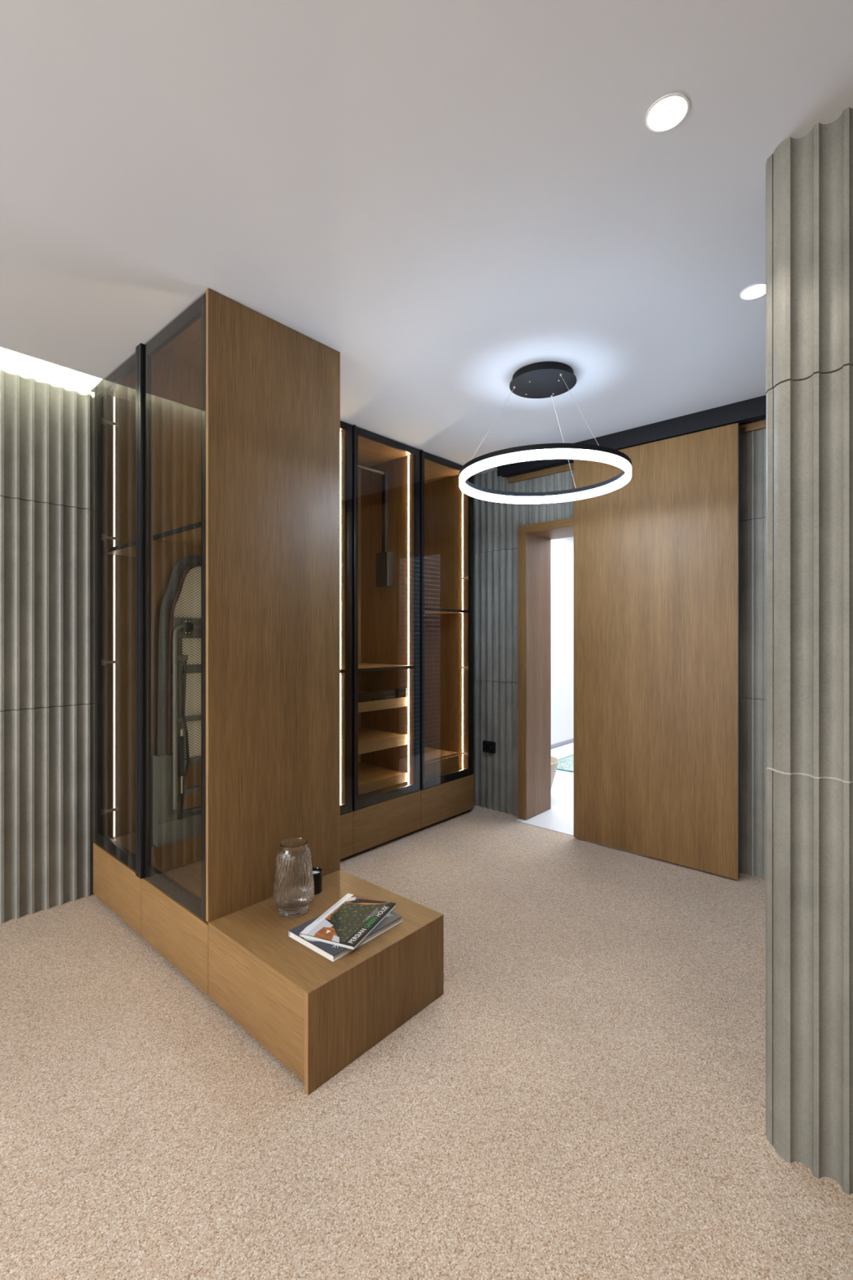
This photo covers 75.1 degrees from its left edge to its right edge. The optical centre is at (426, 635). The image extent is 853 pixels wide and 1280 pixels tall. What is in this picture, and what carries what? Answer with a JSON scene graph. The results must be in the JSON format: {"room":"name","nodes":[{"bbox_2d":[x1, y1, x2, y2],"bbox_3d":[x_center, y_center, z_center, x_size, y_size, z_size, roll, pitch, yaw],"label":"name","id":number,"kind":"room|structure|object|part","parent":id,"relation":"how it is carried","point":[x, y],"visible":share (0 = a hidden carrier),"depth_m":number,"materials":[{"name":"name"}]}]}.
{"room":"changing room","nodes":[
{"label":"changing room","id":0,"kind":"room"},
{"bbox_2d":[0,347,100,924],"bbox_3d":[-2.324,-0.050,2.427,0.120,2.860,6.720,0,0,42],"label":"wall","id":1,"kind":"structure","parent":0,"point":[47,409],"depth_m":2.80,"materials":[{"name":"grey concrete"}]},
{"bbox_2d":[0,0,852,475],"bbox_3d":[1.183,-1.399,1.961,6.050,0.190,10.700,0,0,42],"label":"ceiling","id":2,"kind":"structure","parent":0,"point":[448,198],"depth_m":1.62,"materials":[{"name":"grey paint"}]},
{"bbox_2d":[458,361,631,503],"bbox_3d":[0.584,-1.032,2.788,0.839,0.542,0.839,0,0,42],"label":"pendant","id":3,"kind":"object","parent":2,"relation":"hanging from","point":[543,380],"visible":1,"depth_m":2.70,"materials":[{"name":"black metal"}]},
{"bbox_2d":[459,448,600,503],"bbox_3d":[0.483,-0.779,2.800,0.635,0.038,0.837,0,0,7],"label":"diffuser","id":4,"kind":"object","parent":3,"relation":"attached to","point":[510,455],"depth_m":2.67,"materials":[{"name":"white plastic"}]},
{"bbox_2d":[575,451,631,500],"bbox_3d":[0.896,-0.779,2.750,0.208,0.038,0.711,0,0,7],"label":"diffuser","id":5,"kind":"object","parent":3,"relation":"attached to","point":[617,459],"depth_m":2.79,"materials":[{"name":"white plastic"}]},
{"bbox_2d":[497,395,766,483],"bbox_3d":[1.584,-1.238,3.336,2.685,0.131,0.154,0,0,42],"label":"door track","id":6,"kind":"object","parent":2,"relation":"attached to","point":[752,410],"visible":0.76,"depth_m":3.37,"materials":[{"name":"black metal"}]},
{"bbox_2d":[573,422,740,879],"bbox_3d":[1.386,0.088,3.455,1.000,2.560,0.040,0,0,42],"label":"sliding door","id":7,"kind":"structure","parent":6,"relation":"hanging from","point":[657,555],"depth_m":3.38,"materials":[{"name":"brown wood"}]},
{"bbox_2d":[644,93,689,132],"bbox_3d":[0.600,-1.302,1.384,0.102,0.004,0.102,0,0,42],"label":"recessed light","id":8,"kind":"object","parent":2,"relation":"in","point":[668,113],"visible":1,"depth_m":1.38,"materials":[{"name":"white plastic"}]},
{"bbox_2d":[739,282,765,300],"bbox_3d":[1.244,-1.302,2.101,0.102,0.004,0.102,0,0,42],"label":"recessed light","id":9,"kind":"object","parent":2,"relation":"in","point":[756,291],"visible":0.78,"depth_m":2.10,"materials":[{"name":"white plastic"}]},
{"bbox_2d":[0,742,852,1279],"bbox_3d":[1.183,1.408,1.961,6.050,0.064,10.700,0,0,42],"label":"floor","id":10,"kind":"structure","parent":0,"point":[582,1095],"depth_m":1.63,"materials":[{"name":"carpet"}]},
{"bbox_2d":[93,345,141,935],"bbox_3d":[-1.310,0.038,2.936,0.622,2.684,0.643,0,0,42],"label":"wardrobe","id":11,"kind":"object","parent":10,"relation":"on","point":[117,882],"visible":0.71,"depth_m":2.94,"materials":[{"name":"brown wood"}]},
{"bbox_3d":[-1.524,0.030,3.152,0.017,2.660,0.606,0,0,42],"label":"panel","id":12,"kind":"part","parent":11,"relation":"part of","materials":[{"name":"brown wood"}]},
{"bbox_2d":[103,545,135,556],"bbox_3d":[-1.298,-0.442,2.950,0.587,0.020,0.570,0,0,42],"label":"shelf","id":13,"kind":"object","parent":11,"relation":"attached to","point":[119,550],"depth_m":2.87,"materials":[{"name":"brown wood"}]},
{"bbox_3d":[-1.303,-1.290,2.943,0.588,0.021,0.587,0,0,42],"label":"panel","id":14,"kind":"part","parent":11,"relation":"part of","materials":[{"name":"brown wood"}]},
{"bbox_3d":[-1.305,1.090,2.942,0.589,0.018,0.592,0,0,42],"label":"panel","id":15,"kind":"part","parent":11,"relation":"part of","materials":[{"name":"brown wood"}]},
{"bbox_3d":[-1.299,-0.110,2.505,0.031,2.388,0.015,0,0,42],"label":"edge pull","id":16,"kind":"part","parent":11,"relation":"part of","materials":[{"name":"black metal"}]},
{"bbox_2d":[138,288,340,995],"bbox_3d":[-0.844,0.038,2.519,0.624,2.684,0.643,0,0,42],"label":"wardrobe","id":17,"kind":"object","parent":10,"relation":"on","point":[239,408],"visible":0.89,"depth_m":2.32,"materials":[{"name":"brown wood"}]},
{"bbox_3d":[-1.277,-0.110,2.485,0.024,2.388,0.015,0,0,42],"label":"edge pull","id":18,"kind":"part","parent":17,"relation":"part of","materials":[{"name":"black metal"}]},
{"bbox_3d":[-1.047,-0.109,2.304,0.597,2.382,0.019,0,0,42],"label":"door","id":19,"kind":"part","parent":17,"relation":"part of","materials":[{"name":"glass"}]},
{"bbox_2d":[151,555,200,847],"bbox_3d":[-1.076,0.286,2.611,0.105,1.327,0.385,0,0,42],"label":"ironing board","id":20,"kind":"object","parent":17,"relation":"in","point":[179,695],"visible":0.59,"depth_m":2.52,"materials":[{"name":"grey fabric"}]},
{"bbox_3d":[-1.083,0.735,2.618,0.060,0.400,0.385,0,0,42],"label":"mounting plate","id":21,"kind":"part","parent":20,"relation":"part of","materials":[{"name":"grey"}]},
{"bbox_3d":[-1.110,0.675,2.517,0.007,0.080,0.007,0,0,-26],"label":"strut rod","id":22,"kind":"part","parent":20,"relation":"part of","materials":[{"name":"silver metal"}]},
{"bbox_3d":[-1.107,0.473,2.536,0.015,0.726,0.050,0,0,34],"label":"link arm","id":23,"kind":"part","parent":20,"relation":"part of","materials":[{"name":"black metal"}]},
{"bbox_3d":[-1.081,0.128,2.619,0.012,0.925,0.284,0,0,42],"label":"plate","id":24,"kind":"part","parent":20,"relation":"part of","materials":[{"name":"metal"}]},
{"bbox_3d":[-1.050,0.364,2.591,0.023,0.832,0.267,0,0,42],"label":"tubular leg","id":25,"kind":"part","parent":20,"relation":"part of","materials":[{"name":"grey metal"}]},
{"bbox_3d":[-1.058,-0.102,2.724,0.017,2.379,0.582,0,0,42],"label":"panel","id":26,"kind":"part","parent":17,"relation":"part of","materials":[{"name":"brown wood"}]},
{"bbox_2d":[154,527,200,546],"bbox_3d":[-0.830,-0.442,2.531,0.579,0.020,0.570,0,0,42],"label":"shelf","id":27,"kind":"object","parent":17,"relation":"attached to","point":[181,536],"depth_m":2.46,"materials":[{"name":"brown wood"}]},
{"bbox_3d":[-0.842,-1.290,2.531,0.598,0.021,0.587,0,0,42],"label":"panel","id":28,"kind":"part","parent":17,"relation":"part of","materials":[{"name":"brown wood"}]},
{"bbox_3d":[-0.837,1.090,2.523,0.581,0.018,0.592,0,0,42],"label":"panel","id":29,"kind":"part","parent":17,"relation":"part of","materials":[{"name":"brown wood"}]},
{"bbox_3d":[-0.614,-0.114,2.322,0.019,2.376,0.631,0,0,42],"label":"panel","id":30,"kind":"part","parent":17,"relation":"part of","materials":[{"name":"brown wood"}]},
{"bbox_2d":[208,869,443,1094],"bbox_3d":[-0.376,1.227,2.108,0.621,0.306,0.633,0,0,42],"label":"bench","id":31,"kind":"object","parent":10,"relation":"on","point":[317,1015],"visible":0.89,"depth_m":1.89,"materials":[{"name":"brown wood"}]},
{"bbox_3d":[-0.588,1.222,1.886,0.602,0.260,0.018,0,0,42],"label":"panel","id":32,"kind":"part","parent":31,"relation":"part of","materials":[{"name":"brown wood"}]},
{"bbox_2d":[272,836,314,917],"bbox_3d":[-0.517,0.939,2.165,0.159,0.269,0.159,0,0,31],"label":"glass vase","id":33,"kind":"object","parent":31,"relation":"on","point":[293,891],"visible":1,"depth_m":2.11,"materials":[{"name":"clear glass"}]},
{"bbox_2d":[312,866,322,894],"bbox_3d":[-0.473,1.030,2.330,0.069,0.088,0.069,0,0,42],"label":"candle","id":34,"kind":"object","parent":31,"relation":"on","point":[317,872],"visible":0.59,"depth_m":2.31,"materials":[{"name":"black glass"}]},
{"bbox_3d":[-0.376,1.083,2.109,0.620,0.018,0.632,0,0,42],"label":"seat","id":35,"kind":"part","parent":31,"relation":"part of","materials":[{"name":"brown wood"}]},
{"bbox_2d":[288,911,402,961],"bbox_3d":[-0.291,1.063,2.034,0.242,0.022,0.337,0,0,40],"label":"book","id":36,"kind":"object","parent":31,"relation":"on","point":[333,953],"visible":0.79,"depth_m":1.95,"materials":[{"name":"grey paper"}]},
{"bbox_2d":[299,893,395,949],"bbox_3d":[-0.281,1.046,2.052,0.217,0.012,0.325,0,0,23],"label":"book","id":37,"kind":"object","parent":36,"relation":"on","point":[350,920],"visible":1,"depth_m":2.02,"materials":[{"name":"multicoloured paper"}]},
{"bbox_3d":[-0.151,1.227,1.908,0.018,0.304,0.631,0,0,42],"label":"panel","id":38,"kind":"part","parent":31,"relation":"part of","materials":[{"name":"brown wood"}]},
{"bbox_2d":[340,421,352,859],"bbox_3d":[-0.886,0.040,3.403,0.632,2.681,0.612,0,0,42],"label":"wardrobe","id":39,"kind":"object","parent":10,"relation":"on","point":[346,429],"visible":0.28,"depth_m":3.42,"materials":[{"name":"brown wood"}]},
{"bbox_3d":[-0.701,0.029,3.637,0.597,2.661,0.018,0,0,42],"label":"panel","id":40,"kind":"part","parent":39,"relation":"part of","materials":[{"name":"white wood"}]},
{"bbox_2d":[347,425,420,857],"bbox_3d":[-0.475,0.040,3.863,0.632,2.681,0.618,0,0,42],"label":"wardrobe","id":41,"kind":"object","parent":10,"relation":"on","point":[386,793],"depth_m":3.96,"materials":[{"name":"brown wood"}]},
{"bbox_3d":[-0.445,-0.109,3.432,0.012,2.382,0.013,0,0,42],"label":"edge pull","id":42,"kind":"part","parent":41,"relation":"part of","materials":[{"name":"black metal"}]},
{"bbox_3d":[-0.706,0.034,4.068,0.015,2.652,0.583,0,0,42],"label":"panel","id":43,"kind":"part","parent":41,"relation":"part of","materials":[{"name":"brown wood"}]},
{"bbox_3d":[-0.474,-1.180,3.858,0.022,0.022,0.517,0,0,42],"label":"rail","id":44,"kind":"part","parent":41,"relation":"part of","materials":[{"name":"grey metal"}]},
{"bbox_3d":[-0.472,-0.775,3.860,0.120,0.840,0.581,0,0,42],"label":"pull down rail","id":45,"kind":"part","parent":41,"relation":"part of","materials":[{"name":"black metal"}]},
{"bbox_3d":[-0.481,1.090,3.868,0.586,0.018,0.583,0,0,42],"label":"panel","id":46,"kind":"part","parent":41,"relation":"part of","materials":[{"name":"brown wood"}]},
{"bbox_2d":[358,762,407,795],"bbox_3d":[-0.512,1.004,3.892,0.498,0.063,0.571,0,0,42],"label":"drawer","id":47,"kind":"object","parent":41,"relation":"on","point":[372,776],"depth_m":3.89,"materials":[{"name":"brown wood"}]},
{"bbox_2d":[358,727,407,754],"bbox_3d":[-0.512,0.736,3.892,0.498,0.072,0.571,0,0,42],"label":"drawer","id":48,"kind":"object","parent":41,"relation":"on","point":[370,739],"depth_m":3.87,"materials":[{"name":"brown wood"}]},
{"bbox_2d":[358,687,407,712],"bbox_3d":[-0.512,0.434,3.892,0.498,0.131,0.571,0,0,42],"label":"drawer","id":49,"kind":"object","parent":41,"relation":"on","point":[370,699],"depth_m":3.86,"materials":[{"name":"brown wood"}]},
{"bbox_2d":[358,662,408,668],"bbox_3d":[-0.491,0.220,3.877,0.560,0.020,0.583,0,0,42],"label":"shelf","id":50,"kind":"object","parent":41,"relation":"attached to","point":[361,665],"depth_m":3.88,"materials":[{"name":"brown wood"}]},
{"bbox_3d":[-0.483,-1.290,3.870,0.581,0.021,0.583,0,0,42],"label":"panel","id":51,"kind":"part","parent":41,"relation":"part of","materials":[{"name":"brown wood"}]},
{"bbox_3d":[-0.302,-0.900,4.050,0.040,0.590,0.032,0,0,42],"label":"arm","id":52,"kind":"part","parent":41,"relation":"part of","materials":[{"name":"black metal"}]},
{"bbox_3d":[-0.288,0.029,4.098,0.597,2.661,0.018,0,0,42],"label":"panel","id":53,"kind":"part","parent":41,"relation":"part of","materials":[{"name":"brown wood"}]},
{"bbox_2d":[415,449,474,831],"bbox_3d":[-0.062,0.040,4.325,0.632,2.681,0.621,0,0,42],"label":"wardrobe","id":54,"kind":"object","parent":10,"relation":"on","point":[446,775],"visible":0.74,"depth_m":4.42,"materials":[{"name":"brown wood"}]},
{"bbox_3d":[-0.032,-0.109,3.893,0.012,2.382,0.013,0,0,42],"label":"edge pull","id":55,"kind":"part","parent":54,"relation":"part of","materials":[{"name":"black metal"}]},
{"bbox_3d":[-0.114,0.998,4.329,0.509,0.159,0.521,0,0,42],"label":"drawer","id":56,"kind":"part","parent":54,"relation":"part of","materials":[{"name":"brown wood"}]},
{"bbox_3d":[0.077,1.004,4.147,0.017,0.142,0.498,0,0,42],"label":"drawer","id":57,"kind":"part","parent":54,"relation":"part of","materials":[{"name":"brown wood"}]},
{"bbox_3d":[-0.070,-1.290,4.332,0.581,0.021,0.586,0,0,42],"label":"panel","id":58,"kind":"part","parent":54,"relation":"part of","materials":[{"name":"brown wood"}]},
{"bbox_2d":[424,610,463,613],"bbox_3d":[-0.078,-0.190,4.339,0.560,0.020,0.586,0,0,42],"label":"shelf","id":59,"kind":"object","parent":54,"relation":"attached to","point":[425,611],"depth_m":4.33,"materials":[{"name":"brown wood"}]},
{"bbox_3d":[0.126,0.029,4.562,0.597,2.661,0.018,0,0,42],"label":"panel","id":60,"kind":"part","parent":54,"relation":"part of","materials":[{"name":"brown wood"}]},
{"bbox_2d":[551,755,559,787],"bbox_3d":[0.906,1.216,4.750,0.452,0.319,0.452,0,0,42],"label":"pot","id":61,"kind":"object","parent":10,"relation":"on","point":[554,761],"visible":0.1,"depth_m":4.64,"materials":[{"name":"beige ceramic"}]},
{"bbox_2d":[556,754,573,772],"bbox_3d":[2.539,1.372,5.818,2.030,0.008,1.774,0,0,42],"label":"rug","id":62,"kind":"object","parent":10,"relation":"on","point":[566,763],"visible":0.02,"depth_m":5.89,"materials":[{"name":"teal carpet"}]},
{"bbox_2d":[551,537,573,748],"bbox_3d":[1.221,0.020,6.501,0.095,2.720,3.880,0,0,42],"label":"wall","id":63,"kind":"structure","parent":0,"point":[562,548],"depth_m":6.95,"materials":[{"name":"white paint"}]},
{"bbox_2d":[551,737,573,748],"bbox_3d":[1.304,1.349,6.513,0.012,0.038,3.550,0,0,42],"label":"baseboard","id":64,"kind":"structure","parent":63,"relation":"attached to","point":[562,743],"depth_m":6.94,"materials":[{"name":"grey"}]},
{"bbox_2d":[473,418,766,879],"bbox_3d":[2.163,0.030,2.989,5.960,2.700,0.100,0,0,42],"label":"wall","id":65,"kind":"structure","parent":0,"point":[495,524],"depth_m":4.25,"materials":[{"name":"grey concrete"}]},
{"bbox_2d":[482,740,495,753],"bbox_3d":[0.502,0.884,4.413,0.110,0.088,0.046,0,0,42],"label":"power socket","id":66,"kind":"object","parent":65,"relation":"attached to","point":[487,746],"visible":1,"depth_m":4.40,"materials":[{"name":"black plastic"}]},
{"bbox_2d":[518,517,573,820],"bbox_3d":[1.199,0.275,3.972,1.036,2.202,0.371,0,0,42],"label":"door frame","id":67,"kind":"structure","parent":65,"relation":"attached to","point":[534,540],"depth_m":4.21,"materials":[{"name":"brown wood"}]},
{"bbox_2d":[765,106,852,1195],"bbox_3d":[2.034,0.038,0.577,2.918,2.684,0.142,0,0,42],"label":"wall","id":68,"kind":"structure","parent":0,"point":[809,178],"depth_m":1.44,"materials":[{"name":"concrete"}]}
]}

